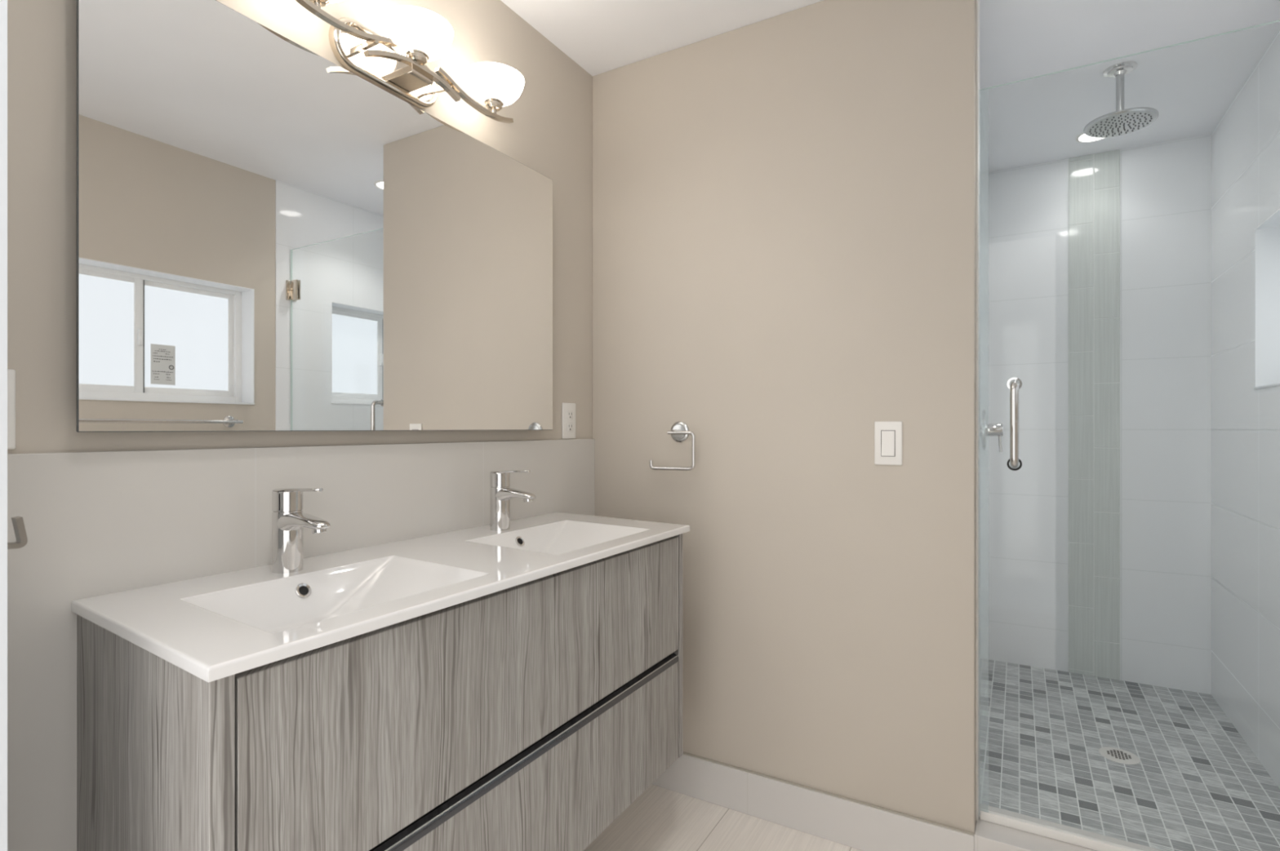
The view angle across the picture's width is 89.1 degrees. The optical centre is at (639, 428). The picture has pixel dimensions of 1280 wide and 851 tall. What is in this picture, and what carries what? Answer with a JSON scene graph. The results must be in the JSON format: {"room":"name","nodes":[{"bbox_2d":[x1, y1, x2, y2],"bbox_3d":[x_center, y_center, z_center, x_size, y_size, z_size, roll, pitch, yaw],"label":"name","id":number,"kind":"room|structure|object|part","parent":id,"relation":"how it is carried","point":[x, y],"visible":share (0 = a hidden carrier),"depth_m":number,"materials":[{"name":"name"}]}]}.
{"room":"bathroom","nodes":[
{"label":"bathroom","id":0,"kind":"room"},
{"bbox_2d":[0,0,7,850],"bbox_3d":[-0.147,-0.028,0.305,1.930,2.328,0.120,0,0,30],"label":"wall","id":1,"kind":"structure","parent":0,"point":[3,3],"depth_m":0.66,"materials":[{"name":"grey paint"}]},
{"bbox_2d":[7,516,27,549],"bbox_3d":[-0.725,0.124,0.735,0.032,0.044,0.043,0,0,30],"label":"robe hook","id":2,"kind":"object","parent":1,"relation":"attached to","point":[18,523],"visible":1,"depth_m":0.75,"materials":[{"name":"silver metal"}]},
{"bbox_2d":[7,0,592,453],"bbox_3d":[-0.600,-0.028,1.546,0.100,2.328,1.810,0,0,30],"label":"wall","id":3,"kind":"structure","parent":0,"point":[550,133],"depth_m":1.27,"materials":[{"name":"beige paint"}]},
{"bbox_2d":[7,368,15,449],"bbox_3d":[-0.912,-0.026,0.901,0.008,0.115,0.070,0,0,30],"label":"wall outlet","id":4,"kind":"object","parent":3,"relation":"attached to","point":[11,373],"visible":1,"depth_m":0.93,"materials":[{"name":"white plastic"}]},
{"bbox_2d":[7,439,595,850],"bbox_3d":[-0.552,0.587,1.518,0.012,1.099,1.570,0,0,30],"label":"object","id":5,"kind":"structure","parent":3,"relation":"attached to","point":[97,523],"depth_m":1.07,"materials":[{"name":"grey paint"}]},
{"bbox_2d":[75,0,552,432],"bbox_3d":[-0.565,-0.368,1.462,0.045,0.748,1.136,0,0,30],"label":"wall mirror","id":6,"kind":"object","parent":3,"relation":"attached to","point":[270,237],"visible":1,"depth_m":1.23,"materials":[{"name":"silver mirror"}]},
{"bbox_2d":[76,533,683,850],"bbox_3d":[-0.369,0.575,1.361,0.460,0.596,1.218,0,0,30],"label":"vanity cabinet","id":7,"kind":"object","parent":3,"relation":"attached to","point":[531,716],"visible":0.74,"depth_m":0.98,"materials":[{"name":"grey laminate"}]},
{"bbox_3d":[-0.658,0.575,0.864,0.464,0.596,0.027,0,0,35],"label":"panel","id":8,"kind":"part","parent":7,"relation":"part of","materials":[{"name":"grey laminate"}]},
{"bbox_2d":[71,511,689,682],"bbox_3d":[-0.362,0.303,1.360,0.474,0.085,1.240,0,0,30],"label":"double sink","id":9,"kind":"object","parent":7,"relation":"in","point":[212,628],"visible":0.96,"depth_m":1.12,"materials":[{"name":"white ceramic"}]},
{"bbox_2d":[271,488,330,573],"bbox_3d":[-0.607,0.183,1.166,0.137,0.155,0.050,0,0,30],"label":"faucet","id":10,"kind":"object","parent":9,"relation":"on","point":[289,520],"visible":1,"depth_m":1.16,"materials":[{"name":"silver metal"}]},
{"bbox_3d":[-0.612,0.111,1.169,0.121,0.010,0.048,0,0,30],"label":"lever","id":11,"kind":"part","parent":10,"relation":"part of","materials":[{"name":"silver metal"}]},
{"bbox_3d":[-0.596,0.173,1.159,0.112,0.042,0.049,0,0,30],"label":"spout","id":12,"kind":"part","parent":10,"relation":"part of","materials":[{"name":"silver metal"}]},
{"bbox_2d":[489,470,536,531],"bbox_3d":[-0.322,0.183,1.647,0.137,0.155,0.050,0,0,30],"label":"faucet","id":13,"kind":"object","parent":9,"relation":"on","point":[500,492],"visible":1,"depth_m":1.65,"materials":[{"name":"silver metal"}]},
{"bbox_3d":[-0.328,0.111,1.650,0.121,0.010,0.048,0,0,30],"label":"lever","id":14,"kind":"part","parent":13,"relation":"part of","materials":[{"name":"silver metal"}]},
{"bbox_3d":[-0.311,0.173,1.641,0.112,0.042,0.049,0,0,30],"label":"spout","id":15,"kind":"part","parent":13,"relation":"part of","materials":[{"name":"silver metal"}]},
{"bbox_3d":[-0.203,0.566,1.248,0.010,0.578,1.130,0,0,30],"label":"rail","id":16,"kind":"part","parent":7,"relation":"part of","materials":[{"name":"black"}]},
{"bbox_3d":[-0.188,0.607,1.237,0.019,0.018,1.124,0,0,30],"label":"handle rail","id":17,"kind":"part","parent":7,"relation":"part of","materials":[{"name":"grey metal"}]},
{"bbox_3d":[-0.188,0.744,1.237,0.020,0.256,1.124,0,0,30],"label":"drawer","id":18,"kind":"part","parent":7,"relation":"part of","materials":[{"name":"grey laminate"}]},
{"bbox_3d":[-0.079,0.575,1.861,0.464,0.596,0.021,0,0,35],"label":"panel","id":19,"kind":"part","parent":7,"relation":"part of","materials":[{"name":"grey laminate"}]},
{"bbox_2d":[295,0,524,124],"bbox_3d":[-0.501,-0.816,1.434,0.184,0.122,0.629,0,0,30],"label":"vanity light","id":20,"kind":"object","parent":3,"relation":"attached to","point":[395,62],"visible":1,"depth_m":1.43,"materials":[{"name":"silver metal"}]},
{"bbox_3d":[-0.607,-0.848,1.221,0.153,0.058,0.153,0,0,30],"label":"lamp shade","id":21,"kind":"part","parent":20,"relation":"part of","materials":[{"name":"white glass"}]},
{"bbox_3d":[-0.579,-0.797,1.269,0.014,0.040,0.252,0,0,30],"label":"arm","id":22,"kind":"part","parent":20,"relation":"part of","materials":[{"name":"silver metal"}]},
{"bbox_3d":[-0.491,-0.777,1.423,0.014,0.045,0.254,0,0,30],"label":"arm","id":23,"kind":"part","parent":20,"relation":"part of","materials":[{"name":"silver metal"}]},
{"bbox_3d":[-0.488,-0.848,1.425,0.153,0.058,0.153,0,0,30],"label":"lamp shade","id":24,"kind":"part","parent":20,"relation":"part of","materials":[{"name":"white glass"}]},
{"bbox_3d":[-0.398,-0.797,1.581,0.014,0.040,0.252,0,0,30],"label":"arm","id":25,"kind":"part","parent":20,"relation":"part of","materials":[{"name":"silver metal"}]},
{"bbox_3d":[-0.367,-0.848,1.632,0.153,0.058,0.153,0,0,30],"label":"lamp shade","id":26,"kind":"part","parent":20,"relation":"part of","materials":[{"name":"white glass"}]},
{"bbox_2d":[561,403,575,439],"bbox_3d":[-0.227,-0.022,2.081,0.008,0.115,0.070,0,0,30],"label":"wall outlet","id":27,"kind":"object","parent":3,"relation":"attached to","point":[568,410],"visible":1,"depth_m":2.07,"materials":[{"name":"white plastic"}]},
{"bbox_2d":[566,422,573,431],"bbox_3d":[-0.224,-0.003,2.079,0.003,0.028,0.033,0,0,30],"label":"receptacle","id":28,"kind":"object","parent":27,"relation":"attached to","point":[569,425],"depth_m":2.08,"materials":[{"name":"grey plastic"}]},
{"bbox_2d":[566,410,573,419],"bbox_3d":[-0.224,-0.042,2.079,0.003,0.028,0.033,0,0,30],"label":"receptacle","id":29,"kind":"object","parent":27,"relation":"attached to","point":[569,413],"depth_m":2.08,"materials":[{"name":"grey plastic"}]},
{"bbox_2d":[582,784,862,850],"bbox_3d":[0.031,1.166,0.572,2.170,0.060,2.820,0,0,30],"label":"floor","id":30,"kind":"structure","parent":0,"point":[660,819],"depth_m":1.83,"materials":[{"name":"beige tile"}]},
{"bbox_2d":[592,0,975,832],"bbox_3d":[0.374,-0.028,1.975,1.153,2.328,0.150,0,0,30],"label":"wall","id":31,"kind":"structure","parent":0,"point":[784,205],"depth_m":1.83,"materials":[{"name":"beige paint"}]},
{"bbox_2d":[649,422,695,471],"bbox_3d":[0.109,0.056,2.010,0.157,0.150,0.056,0,0,30],"label":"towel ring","id":32,"kind":"object","parent":31,"relation":"attached to","point":[679,432],"visible":1,"depth_m":1.99,"materials":[{"name":"grey metal"}]},
{"bbox_3d":[0.109,0.013,2.005,0.017,0.017,0.042,0,0,30],"label":"post","id":33,"kind":"part","parent":32,"relation":"part of","materials":[{"name":"silver metal"}]},
{"bbox_2d":[652,751,974,850],"bbox_3d":[0.338,1.075,1.902,1.141,0.122,0.012,0,0,30],"label":"baseboard","id":34,"kind":"structure","parent":31,"relation":"attached to","point":[852,824],"depth_m":1.82,"materials":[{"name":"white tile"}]},
{"bbox_2d":[874,421,902,465],"bbox_3d":[0.656,0.041,1.717,0.070,0.116,0.012,0,0,30],"label":"light switch","id":35,"kind":"object","parent":31,"relation":"attached to","point":[887,435],"visible":1,"depth_m":1.72,"materials":[{"name":"white plastic"}]},
{"bbox_3d":[0.656,0.041,1.717,0.036,0.069,0.001,0,0,30],"label":"rocker frame","id":36,"kind":"part","parent":35,"relation":"part of","materials":[{"name":"grey plastic"}]},
{"bbox_2d":[973,803,1164,850],"bbox_3d":[1.202,1.073,1.486,0.771,0.127,0.162,0,0,30],"label":"shower curb","id":37,"kind":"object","parent":31,"relation":"attached to","point":[988,837],"depth_m":1.60,"materials":[{"name":"white tile"}]},
{"bbox_2d":[980,20,1279,850],"bbox_3d":[1.207,0.068,1.488,0.764,1.882,0.131,0,0,30],"label":"shower door","id":38,"kind":"structure","parent":31,"relation":"attached to","point":[1067,837],"depth_m":1.58,"materials":[{"name":"clear glass"}]},
{"bbox_3d":[0.927,-0.010,1.609,0.019,0.220,0.060,0,0,30],"label":"pull handle","id":39,"kind":"part","parent":38,"relation":"part of","materials":[{"name":"silver metal"}]},
{"bbox_2d":[1006,459,1022,471],"bbox_3d":[0.942,0.091,1.635,0.033,0.033,0.004,0,0,30],"label":"washer","id":40,"kind":"object","parent":38,"relation":"in","point":[1020,463],"depth_m":1.63,"materials":[{"name":"silver metal"}]},
{"bbox_2d":[1006,377,1022,389],"bbox_3d":[0.942,-0.111,1.635,0.033,0.033,0.004,0,0,30],"label":"washer","id":41,"kind":"object","parent":38,"relation":"in","point":[1020,383],"depth_m":1.63,"materials":[{"name":"silver metal"}]},
{"bbox_3d":[1.206,0.061,1.489,0.756,1.869,0.008,0,0,30],"label":"glass panel","id":42,"kind":"part","parent":38,"relation":"part of","materials":[{"name":"white"}]},
{"bbox_2d":[500,0,1279,173],"bbox_3d":[0.438,-1.222,1.272,2.170,0.060,4.440,0,0,30],"label":"ceiling","id":43,"kind":"structure","parent":0,"point":[1192,86],"depth_m":2.04,"materials":[{"name":"white paint"}]},
{"bbox_2d":[1075,133,1105,142],"bbox_3d":[1.850,-1.190,2.643,0.132,0.004,0.132,0,0,30],"label":"recessed light","id":44,"kind":"object","parent":43,"relation":"in","point":[1082,138],"visible":0.46,"depth_m":2.68,"materials":[{"name":"white plastic"}]},
{"bbox_2d":[1083,61,1159,137],"bbox_3d":[1.593,-1.097,2.156,0.202,0.190,0.202,0,0,30],"label":"shower head","id":45,"kind":"object","parent":43,"relation":"attached to","point":[1122,122],"visible":1,"depth_m":2.15},
{"bbox_3d":[1.593,-1.092,2.156,0.029,0.160,0.029,0,0,30],"label":"shower arm","id":46,"kind":"part","parent":45,"relation":"part of","materials":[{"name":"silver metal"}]},
{"bbox_2d":[979,93,988,731],"bbox_3d":[1.216,-0.028,2.422,0.100,2.328,1.470,0,0,30],"label":"wall","id":47,"kind":"structure","parent":0,"point":[984,168],"depth_m":2.54,"materials":[{"name":"white tile"}]},
{"bbox_2d":[975,0,979,821],"bbox_3d":[0.888,-0.091,1.708,0.005,2.201,0.095,0,0,30],"label":"trim","id":48,"kind":"structure","parent":47,"relation":"attached to","point":[977,2],"depth_m":1.67,"materials":[{"name":"white plastic"}]},
{"bbox_2d":[983,409,1003,452],"bbox_3d":[1.421,0.011,2.609,0.066,0.171,0.166,0,0,30],"label":"shower valve","id":49,"kind":"object","parent":47,"relation":"attached to","point":[989,429],"visible":1,"depth_m":2.59,"materials":[{"name":"silver metal"}]},
{"bbox_3d":[1.441,0.063,2.598,0.015,0.067,0.012,0,0,30],"label":"lever","id":50,"kind":"part","parent":49,"relation":"part of","materials":[{"name":"silver metal"}]},
{"bbox_2d":[988,133,1211,694],"bbox_3d":[2.017,-0.028,2.865,1.040,2.328,0.100,0,0,30],"label":"wall","id":51,"kind":"structure","parent":0,"point":[1166,187],"depth_m":2.77,"materials":[{"name":"white tile"}]},
{"bbox_2d":[1068,149,1119,680],"bbox_3d":[1.976,-0.056,2.828,0.186,2.273,0.005,0,0,30],"label":"tile accent strip","id":52,"kind":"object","parent":51,"relation":"attached to","point":[1094,180],"depth_m":2.82,"materials":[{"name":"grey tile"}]},
{"bbox_2d":[979,659,1279,850],"bbox_3d":[1.602,1.139,2.197,0.794,0.115,1.470,0,0,30],"label":"floor","id":53,"kind":"structure","parent":0,"point":[1197,784],"depth_m":2.08,"materials":[{"name":"grey tile"}]},
{"bbox_2d":[1097,746,1140,764],"bbox_3d":[1.579,1.079,2.141,0.112,0.004,0.112,0,0,30],"label":"shower drain","id":54,"kind":"object","parent":53,"relation":"on","point":[1117,755],"visible":1,"depth_m":2.13,"materials":[{"name":"silver metal"}]},
{"bbox_2d":[1211,30,1279,789],"bbox_3d":[1.968,-0.028,1.898,0.140,2.328,1.620,0,0,30],"label":"wall","id":55,"kind":"structure","parent":0,"point":[1246,140],"depth_m":2.25,"materials":[{"name":"white tile"}]},
{"bbox_2d":[1253,208,1279,390],"bbox_3d":[1.901,-0.392,1.779,0.150,0.531,0.766,0,0,30],"label":"window","id":56,"kind":"structure","parent":55,"relation":"in","point":[1267,235],"depth_m":2.13,"materials":[{"name":"white glass"}]}
]}

